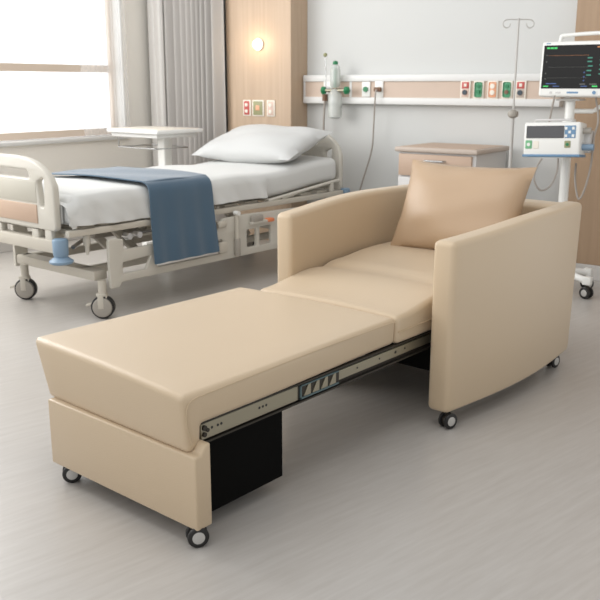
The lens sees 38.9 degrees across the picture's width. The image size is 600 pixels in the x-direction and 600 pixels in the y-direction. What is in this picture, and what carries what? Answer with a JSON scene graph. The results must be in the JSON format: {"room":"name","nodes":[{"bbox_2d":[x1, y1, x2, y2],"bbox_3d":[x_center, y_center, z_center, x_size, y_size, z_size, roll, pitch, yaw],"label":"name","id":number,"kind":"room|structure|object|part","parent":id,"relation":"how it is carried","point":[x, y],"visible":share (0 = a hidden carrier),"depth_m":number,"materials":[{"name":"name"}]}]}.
{"room":"hospital room","nodes":[
{"label":"hospital room","id":0,"kind":"room"},
{"bbox_2d":[0,0,167,230],"bbox_3d":[-3.685,-1.673,4.373,0.160,3.600,8.200,10,17,35],"label":"wall","id":1,"kind":"structure","parent":0,"point":[57,157],"depth_m":7.29,"materials":[{"name":"white paint"}]},
{"bbox_2d":[0,235,82,252],"bbox_3d":[-3.614,0.036,4.753,0.014,0.100,8.200,10,17,35],"label":"baseboard","id":2,"kind":"structure","parent":1,"relation":"attached to","point":[4,247],"depth_m":6.56,"materials":[{"name":"grey"}]},
{"bbox_2d":[0,0,130,146],"bbox_3d":[-3.047,-1.857,5.200,0.194,1.950,5.120,10,17,35],"label":"window","id":3,"kind":"structure","parent":1,"relation":"in","point":[114,67],"depth_m":7.15,"materials":[{"name":"white"}]},
{"bbox_3d":[-3.043,-0.925,5.433,0.185,0.030,5.120,10,17,35],"label":"sill","id":4,"kind":"part","parent":3,"relation":"part of","materials":[{"name":"white"}]},
{"bbox_2d":[147,0,225,221],"bbox_3d":[-0.938,-2.253,7.096,0.975,3.308,0.154,13,19,41],"label":"curtain","id":5,"kind":"object","parent":1,"relation":"hanging from","point":[194,29],"visible":0.56,"depth_m":7.17,"materials":[{"name":"grey fabric"}]},
{"bbox_2d":[0,236,599,599],"bbox_3d":[-1.547,0.451,3.436,5.400,0.060,8.400,10,17,35],"label":"floor","id":6,"kind":"structure","parent":0,"point":[373,498],"depth_m":2.68,"materials":[{"name":"grey laminate"}]},
{"bbox_2d":[107,126,202,244],"bbox_3d":[-1.109,-0.861,6.601,0.590,0.932,0.500,12,18,39],"label":"table","id":7,"kind":"object","parent":6,"relation":"on","point":[163,134],"visible":0.57,"depth_m":6.41,"materials":[{"name":"white plastic"}]},
{"bbox_3d":[-1.127,-1.213,6.500,0.430,0.096,0.331,12,18,39],"label":"basket rail","id":8,"kind":"part","parent":7,"relation":"part of","materials":[{"name":"silver metal"}]},
{"bbox_3d":[-1.116,-1.269,6.504,0.530,0.030,0.400,12,18,39],"label":"under frame","id":9,"kind":"part","parent":7,"relation":"part of","materials":[{"name":"white"}]},
{"bbox_2d":[0,135,349,318],"bbox_3d":[-0.785,-0.609,5.578,1.037,0.945,2.545,12,18,39],"label":"hospital bed","id":10,"kind":"object","parent":6,"relation":"on","point":[24,204],"visible":0.64,"depth_m":4.80,"materials":[{"name":"beige paint"}]},
{"bbox_3d":[-1.595,-0.609,4.652,0.530,0.110,0.008,12,18,39],"label":"recess panel","id":11,"kind":"part","parent":10,"relation":"part of","materials":[{"name":"beige plastic"}]},
{"bbox_3d":[-1.596,-0.497,4.679,0.530,0.100,0.011,12,18,39],"label":"inlay panel","id":12,"kind":"part","parent":10,"relation":"part of","materials":[{"name":"brown wood"}]},
{"bbox_3d":[-1.645,-0.180,5.078,0.047,0.072,0.047,0,14,0],"label":"stem","id":13,"kind":"part","parent":10,"relation":"part of","materials":[{"name":"beige paint"}]},
{"bbox_3d":[-1.583,-0.608,4.667,0.840,0.380,0.040,12,18,39],"label":"footboard","id":14,"kind":"part","parent":10,"relation":"part of","materials":[{"name":"grey paint"}]},
{"bbox_3d":[-1.323,-0.346,4.508,0.060,0.080,0.030,12,18,39],"label":"board post","id":15,"kind":"part","parent":10,"relation":"part of","materials":[{"name":"grey paint"}]},
{"bbox_3d":[-1.216,-0.508,5.842,0.022,0.290,1.690,12,18,39],"label":"rail","id":16,"kind":"part","parent":10,"relation":"part of","materials":[{"name":"beige metal"}]},
{"bbox_3d":[-1.296,-0.424,5.307,0.040,0.240,0.312,12,18,39],"label":"lift arm","id":17,"kind":"part","parent":10,"relation":"part of","materials":[{"name":"beige paint"}]},
{"bbox_3d":[-1.085,-0.074,4.660,0.047,0.072,0.047,0,14,0],"label":"stem","id":18,"kind":"part","parent":10,"relation":"part of","materials":[{"name":"beige paint"}]},
{"bbox_3d":[-1.149,-0.438,5.196,0.120,0.080,0.350,12,18,39],"label":"motor","id":19,"kind":"part","parent":10,"relation":"part of","materials":[{"name":"beige metal"}]},
{"bbox_3d":[-1.067,-0.377,5.120,0.040,0.240,0.312,12,18,39],"label":"lift arm","id":20,"kind":"part","parent":10,"relation":"part of","materials":[{"name":"beige paint"}]},
{"bbox_3d":[-0.957,-0.355,4.707,0.050,0.036,0.036,12,18,39],"label":"latch knob","id":21,"kind":"part","parent":10,"relation":"part of","materials":[{"name":"silver metal"}]},
{"bbox_3d":[-0.912,-0.368,4.759,0.050,0.036,0.036,12,18,39],"label":"latch knob","id":22,"kind":"part","parent":10,"relation":"part of","materials":[{"name":"silver metal"}]},
{"bbox_3d":[-0.777,-0.376,5.636,0.760,0.055,2.000,12,18,39],"label":"frame","id":23,"kind":"part","parent":10,"relation":"part of","materials":[{"name":"beige paint"}]},
{"bbox_3d":[-0.792,-0.631,5.585,0.910,0.035,2.360,12,18,39],"label":"deck frame","id":24,"kind":"part","parent":10,"relation":"part of","materials":[{"name":"beige paint"}]},
{"bbox_2d":[43,155,335,224],"bbox_3d":[-0.792,-0.773,5.550,0.858,0.227,2.300,12,18,39],"label":"mattress","id":25,"kind":"object","parent":10,"relation":"on","point":[305,170],"visible":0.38,"depth_m":5.85,"materials":[{"name":"grey fabric"}]},
{"bbox_2d":[42,165,267,229],"bbox_3d":[-1.042,-0.673,5.244,0.931,0.199,1.539,12,18,39],"label":"sheet","id":26,"kind":"object","parent":25,"relation":"on","point":[96,200],"visible":0.5,"depth_m":4.78,"materials":[{"name":"grey fabric"}]},
{"bbox_2d":[52,166,219,263],"bbox_3d":[-1.029,-0.538,5.184,0.888,0.478,0.624,12,18,39],"label":"blanket","id":27,"kind":"object","parent":26,"relation":"on","point":[182,213],"visible":0.99,"depth_m":4.99,"materials":[{"name":"blue fabric"}]},
{"bbox_2d":[192,124,331,163],"bbox_3d":[-0.283,-1.129,6.149,0.922,0.263,0.514,11,18,37],"label":"bed pillow","id":28,"kind":"object","parent":25,"relation":"on","point":[254,143],"visible":0.98,"depth_m":5.97,"materials":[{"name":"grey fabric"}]},
{"bbox_3d":[-0.502,-0.361,5.261,0.022,0.290,1.690,12,18,39],"label":"rail","id":29,"kind":"part","parent":10,"relation":"part of","materials":[{"name":"white metal"}]},
{"bbox_3d":[-0.456,-0.555,5.825,0.040,0.240,0.312,12,18,39],"label":"lift arm","id":30,"kind":"part","parent":10,"relation":"part of","materials":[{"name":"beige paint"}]},
{"bbox_3d":[-0.394,-0.460,5.324,0.026,0.160,0.026,12,18,39],"label":"strut rod","id":31,"kind":"part","parent":10,"relation":"part of","materials":[{"name":"beige paint"}]},
{"bbox_3d":[-0.262,-0.503,5.475,0.030,0.020,0.170,12,18,39],"label":"release handle","id":32,"kind":"part","parent":10,"relation":"part of","materials":[{"name":"grey paint"}]},
{"bbox_3d":[-0.303,-0.828,6.136,0.903,0.095,0.762,12,18,39],"label":"backrest frame","id":33,"kind":"part","parent":10,"relation":"part of","materials":[{"name":"grey paint"}]},
{"bbox_3d":[-0.018,-1.083,6.423,0.840,0.440,0.040,12,18,39],"label":"headboard","id":34,"kind":"part","parent":10,"relation":"part of","materials":[{"name":"grey paint"}]},
{"bbox_2d":[36,184,581,547],"bbox_3d":[0.179,0.054,3.324,1.003,0.766,2.300,12,18,39],"label":"chair","id":35,"kind":"object","parent":6,"relation":"on","point":[175,409],"visible":0.99,"depth_m":2.98,"materials":[{"name":"beige leather"}]},
{"bbox_2d":[36,287,393,451],"bbox_3d":[-0.276,0.182,2.904,0.790,0.183,1.033,12,18,39],"label":"cushion","id":36,"kind":"object","parent":35,"relation":"on","point":[184,376],"depth_m":2.66,"materials":[{"name":"beige leather"}]},
{"bbox_3d":[-0.137,0.327,2.525,0.012,0.049,0.436,12,18,39],"label":"slide rail","id":37,"kind":"part","parent":35,"relation":"part of","materials":[{"name":"silver metal"}]},
{"bbox_3d":[0.255,-0.158,4.021,0.128,0.698,1.060,12,18,39],"label":"arm","id":38,"kind":"part","parent":35,"relation":"part of","materials":[{"name":"beige leather"}]},
{"bbox_2d":[260,241,434,342],"bbox_3d":[0.440,-0.082,3.641,0.685,0.183,1.088,12,18,39],"label":"seat cushion","id":39,"kind":"object","parent":35,"relation":"on","point":[395,283],"depth_m":3.42,"materials":[{"name":"beige leather"}]},
{"bbox_2d":[390,159,536,249],"bbox_3d":[0.715,-0.406,3.816,0.637,0.402,0.244,13,19,41],"label":"throw pillow","id":40,"kind":"object","parent":35,"relation":"on","point":[442,201],"visible":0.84,"depth_m":3.75,"materials":[{"name":"beige leather"}]},
{"bbox_3d":[0.884,-0.009,3.484,0.138,0.684,1.089,12,18,39],"label":"arm","id":41,"kind":"part","parent":35,"relation":"part of","materials":[{"name":"beige leather"}]},
{"bbox_3d":[0.873,-0.161,4.092,0.852,0.673,0.174,12,18,39],"label":"backrest","id":42,"kind":"part","parent":35,"relation":"part of","materials":[{"name":"beige leather"}]},
{"bbox_2d":[395,142,508,184],"bbox_3d":[1.036,-0.641,5.905,0.610,0.847,0.548,10,17,35],"label":"base cabinet","id":43,"kind":"object","parent":6,"relation":"on","point":[471,155],"visible":0.21,"depth_m":5.67,"materials":[{"name":"grey wood"}]},
{"bbox_3d":[0.895,-0.542,5.742,0.535,0.555,0.022,10,17,35],"label":"door","id":44,"kind":"part","parent":43,"relation":"part of","materials":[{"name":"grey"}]},
{"bbox_3d":[0.885,-0.916,5.621,0.165,0.016,0.036,10,17,35],"label":"handle","id":45,"kind":"part","parent":43,"relation":"part of","materials":[{"name":"silver metal"}]},
{"bbox_3d":[0.895,-0.891,5.654,0.535,0.145,0.022,10,17,35],"label":"drawer","id":46,"kind":"part","parent":43,"relation":"part of","materials":[{"name":"brown wood"}]},
{"bbox_2d":[502,18,534,167],"bbox_3d":[1.324,-0.912,5.353,0.330,1.642,0.287,0,14,0],"label":"stand","id":47,"kind":"object","parent":6,"relation":"on","point":[512,114],"visible":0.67,"depth_m":5.25,"materials":[{"name":"grey metal"}]},
{"bbox_3d":[1.323,-1.155,5.278,0.068,0.050,0.068,0,14,0],"label":"clamp knob","id":48,"kind":"part","parent":47,"relation":"part of","materials":[{"name":"beige plastic"}]},
{"bbox_2d":[556,98,599,298],"bbox_3d":[1.589,-0.618,5.152,0.499,1.172,0.478,10,17,35],"label":"cart","id":49,"kind":"object","parent":6,"relation":"on","point":[584,276],"visible":0.44,"depth_m":5.10,"materials":[{"name":"white plastic"}]},
{"bbox_2d":[522,119,594,156],"bbox_3d":[1.531,-0.944,4.970,0.390,0.236,0.256,8,16,29],"label":"pump","id":50,"kind":"object","parent":49,"relation":"attached to","point":[541,139],"visible":0.98,"depth_m":4.88,"materials":[{"name":"white plastic"}]},
{"bbox_2d":[533,158,558,190],"bbox_3d":[1.430,-0.729,4.944,0.155,0.193,0.025,-2,14,-9],"label":"cable","id":51,"kind":"object","parent":50,"relation":"hanging from","point":[540,160],"visible":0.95,"depth_m":4.94,"materials":[{"name":"beige plastic"}]},
{"bbox_3d":[1.463,-1.032,4.909,0.231,0.036,0.014,8,16,29],"label":"rail","id":52,"kind":"part","parent":50,"relation":"part of","materials":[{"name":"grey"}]},
{"bbox_2d":[539,31,599,97],"bbox_3d":[1.636,-1.361,4.918,0.444,0.370,0.191,9,17,32],"label":"patient monitor","id":53,"kind":"object","parent":49,"relation":"on","point":[571,69],"visible":1,"depth_m":4.88,"materials":[{"name":"white plastic"}]},
{"bbox_2d":[548,95,555,121],"bbox_3d":[1.470,-1.115,4.958,0.012,0.153,0.052,-4,15,-14],"label":"cable","id":54,"kind":"object","parent":53,"relation":"attached to","point":[553,101],"visible":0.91,"depth_m":4.95,"materials":[{"name":"beige plastic"}]},
{"bbox_3d":[1.639,-1.506,4.881,0.307,0.070,0.025,9,17,32],"label":"handle","id":55,"kind":"part","parent":53,"relation":"part of","materials":[{"name":"white plastic"}]},
{"bbox_2d":[574,98,598,199],"bbox_3d":[1.680,-0.882,4.964,0.122,0.588,0.114,0,14,0],"label":"hanging cable","id":56,"kind":"object","parent":53,"relation":"hanging from","point":[596,102],"visible":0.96,"depth_m":4.94,"materials":[{"name":"beige plastic"}]},
{"bbox_3d":[1.600,-1.184,5.023,0.140,0.012,0.120,10,17,35],"label":"mount plate","id":57,"kind":"part","parent":49,"relation":"part of","materials":[{"name":"grey plastic"}]},
{"bbox_3d":[1.664,-0.145,5.192,0.044,0.068,0.225,-10,17,-34],"label":"leg","id":58,"kind":"part","parent":49,"relation":"part of","materials":[{"name":"white plastic"}]},
{"bbox_3d":[1.706,-0.175,5.312,0.225,0.067,0.044,-4,15,-17],"label":"leg","id":59,"kind":"part","parent":49,"relation":"part of","materials":[{"name":"white plastic"}]},
{"bbox_3d":[1.709,-1.142,5.012,0.224,0.084,0.038,3,15,13],"label":"arm","id":60,"kind":"part","parent":49,"relation":"part of","materials":[{"name":"white plastic"}]},
{"bbox_3d":[1.727,-0.116,5.108,0.052,0.050,0.052,10,17,35],"label":"leg","id":61,"kind":"part","parent":49,"relation":"part of","materials":[{"name":"white plastic"}]},
{"bbox_3d":[1.810,-0.176,5.345,0.052,0.050,0.052,10,17,35],"label":"leg","id":62,"kind":"part","parent":49,"relation":"part of","materials":[{"name":"white plastic"}]},
{"bbox_2d":[163,0,577,203],"bbox_3d":[0.849,-2.131,6.183,5.400,3.600,0.150,10,17,35],"label":"wall","id":63,"kind":"structure","parent":0,"point":[365,37],"depth_m":6.16,"materials":[{"name":"grey paint"}]},
{"bbox_2d":[243,100,250,115],"bbox_3d":[-0.431,-1.559,6.897,0.080,0.126,0.017,10,17,35],"label":"switch plate","id":64,"kind":"object","parent":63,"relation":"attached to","point":[246,103],"visible":1,"depth_m":6.89,"materials":[{"name":"beige"}]},
{"bbox_2d":[252,100,263,115],"bbox_3d":[-0.338,-1.542,6.832,0.120,0.126,0.016,10,17,35],"label":"switch plate","id":65,"kind":"object","parent":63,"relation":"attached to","point":[257,105],"visible":1,"depth_m":6.83,"materials":[{"name":"beige"}]},
{"bbox_2d":[252,38,263,50],"bbox_3d":[-0.342,-2.012,6.690,0.100,0.100,0.057,10,17,35],"label":"wall sconce","id":66,"kind":"object","parent":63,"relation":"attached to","point":[258,44],"visible":1,"depth_m":6.68,"materials":[{"name":"beige glass"}]},
{"bbox_3d":[-0.346,-2.011,6.685,0.064,0.064,0.045,10,17,35],"label":"lamp glass","id":67,"kind":"part","parent":66,"relation":"part of","materials":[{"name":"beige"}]},
{"bbox_2d":[226,0,306,239],"bbox_3d":[-0.270,-2.274,6.748,0.655,3.600,0.222,10,17,35],"label":"wall panel","id":68,"kind":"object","parent":63,"relation":"attached to","point":[276,72],"depth_m":6.72,"materials":[{"name":"brown wood"}]},
{"bbox_2d":[267,100,274,116],"bbox_3d":[-0.233,-1.524,6.757,0.080,0.126,0.017,10,17,35],"label":"switch plate","id":69,"kind":"object","parent":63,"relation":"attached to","point":[270,103],"visible":1,"depth_m":6.75,"materials":[{"name":"beige plastic"}]},
{"bbox_2d":[303,73,563,106],"bbox_3d":[0.883,-1.526,6.167,2.072,0.215,0.075,10,17,35],"label":"rail","id":70,"kind":"object","parent":63,"relation":"attached to","point":[399,89],"visible":0.72,"depth_m":6.11,"materials":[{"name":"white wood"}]},
{"bbox_2d":[322,94,326,198],"bbox_3d":[0.198,-1.042,6.752,0.040,1.150,0.066,5,15,18],"label":"hose","id":71,"kind":"object","parent":70,"relation":"hanging from","point":[324,96],"visible":0.44,"depth_m":6.62,"materials":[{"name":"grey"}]},
{"bbox_2d":[324,81,332,96],"bbox_3d":[0.217,-1.635,6.596,0.080,0.120,0.018,10,17,35],"label":"wall socket","id":72,"kind":"object","parent":70,"relation":"attached to","point":[328,86],"visible":0.44,"depth_m":6.58,"materials":[{"name":"white plastic"}]},
{"bbox_2d":[320,53,349,118],"bbox_3d":[0.274,-1.634,6.484,0.258,0.488,0.124,10,17,35],"label":"oxygen flowmeter","id":73,"kind":"object","parent":70,"relation":"attached to","point":[334,97],"visible":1,"depth_m":6.46,"materials":[{"name":"white plastic"}]},
{"bbox_3d":[0.183,-1.614,6.545,0.048,0.060,0.067,10,17,35],"label":"knob","id":74,"kind":"part","parent":73,"relation":"part of","materials":[{"name":"green plastic"}]},
{"bbox_2d":[328,89,341,118],"bbox_3d":[0.268,-1.502,6.509,0.104,0.220,0.104,10,17,35],"label":"bottle","id":75,"kind":"object","parent":73,"relation":"on","point":[334,97],"depth_m":6.47,"materials":[{"name":"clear plastic"}]},
{"bbox_3d":[0.353,-1.584,6.425,0.048,0.060,0.067,10,17,35],"label":"knob","id":76,"kind":"part","parent":73,"relation":"part of","materials":[{"name":"green plastic"}]},
{"bbox_2d":[362,82,370,96],"bbox_3d":[0.496,-1.585,6.396,0.072,0.110,0.024,10,17,35],"label":"wall outlet","id":77,"kind":"object","parent":70,"relation":"attached to","point":[366,86],"visible":1,"depth_m":6.39,"materials":[{"name":"white plastic"}]},
{"bbox_2d":[375,81,383,97],"bbox_3d":[0.591,-1.570,6.336,0.072,0.120,0.012,10,17,35],"label":"power socket","id":78,"kind":"object","parent":70,"relation":"attached to","point":[377,83],"visible":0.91,"depth_m":6.33,"materials":[{"name":"white plastic"}]},
{"bbox_2d":[359,87,381,190],"bbox_3d":[0.461,-1.007,6.535,0.336,1.225,0.051,10,17,35],"label":"power cable","id":79,"kind":"object","parent":78,"relation":"attached to","point":[376,89],"visible":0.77,"depth_m":6.39,"materials":[{"name":"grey plastic"}]},
{"bbox_3d":[0.891,-1.527,6.169,2.060,0.125,0.062,10,17,35],"label":"rail panel","id":80,"kind":"part","parent":70,"relation":"part of","materials":[{"name":"brown wood"}]},
{"bbox_2d":[460,81,470,98],"bbox_3d":[1.153,-1.467,5.932,0.076,0.124,0.026,10,17,35],"label":"outlet","id":81,"kind":"object","parent":70,"relation":"attached to","point":[465,90],"visible":1,"depth_m":5.93,"materials":[{"name":"beige plastic"}]},
{"bbox_2d":[473,81,484,98],"bbox_3d":[1.234,-1.453,5.875,0.076,0.124,0.026,10,17,35],"label":"outlet","id":82,"kind":"object","parent":70,"relation":"attached to","point":[478,93],"visible":1,"depth_m":5.87,"materials":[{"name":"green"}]},
{"bbox_2d":[487,81,498,98],"bbox_3d":[1.318,-1.438,5.817,0.076,0.124,0.022,10,17,35],"label":"outlet","id":83,"kind":"object","parent":70,"relation":"attached to","point":[492,92],"visible":1,"depth_m":5.81,"materials":[{"name":"beige"}]},
{"bbox_2d":[501,81,512,98],"bbox_3d":[1.401,-1.423,5.757,0.076,0.124,0.026,10,17,35],"label":"outlet","id":84,"kind":"object","parent":70,"relation":"attached to","point":[507,86],"visible":1,"depth_m":5.75,"materials":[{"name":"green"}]},
{"bbox_2d":[515,81,526,98],"bbox_3d":[1.479,-1.409,5.702,0.076,0.124,0.026,10,17,35],"label":"outlet","id":85,"kind":"object","parent":70,"relation":"attached to","point":[521,86],"visible":0.98,"depth_m":5.70,"materials":[{"name":"beige"}]},
{"bbox_2d":[568,0,599,265],"bbox_3d":[2.364,-1.868,4.939,1.455,3.500,0.125,10,17,35],"label":"wall panel","id":86,"kind":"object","parent":63,"relation":"attached to","point":[588,11],"depth_m":5.50,"materials":[{"name":"brown wood"}]},
{"bbox_2d":[576,263,599,280],"bbox_3d":[2.365,-0.121,5.373,1.445,0.100,0.135,10,17,35],"label":"baseboard","id":87,"kind":"structure","parent":63,"relation":"attached to","point":[596,269],"depth_m":5.59,"materials":[{"name":"grey"}]}
]}

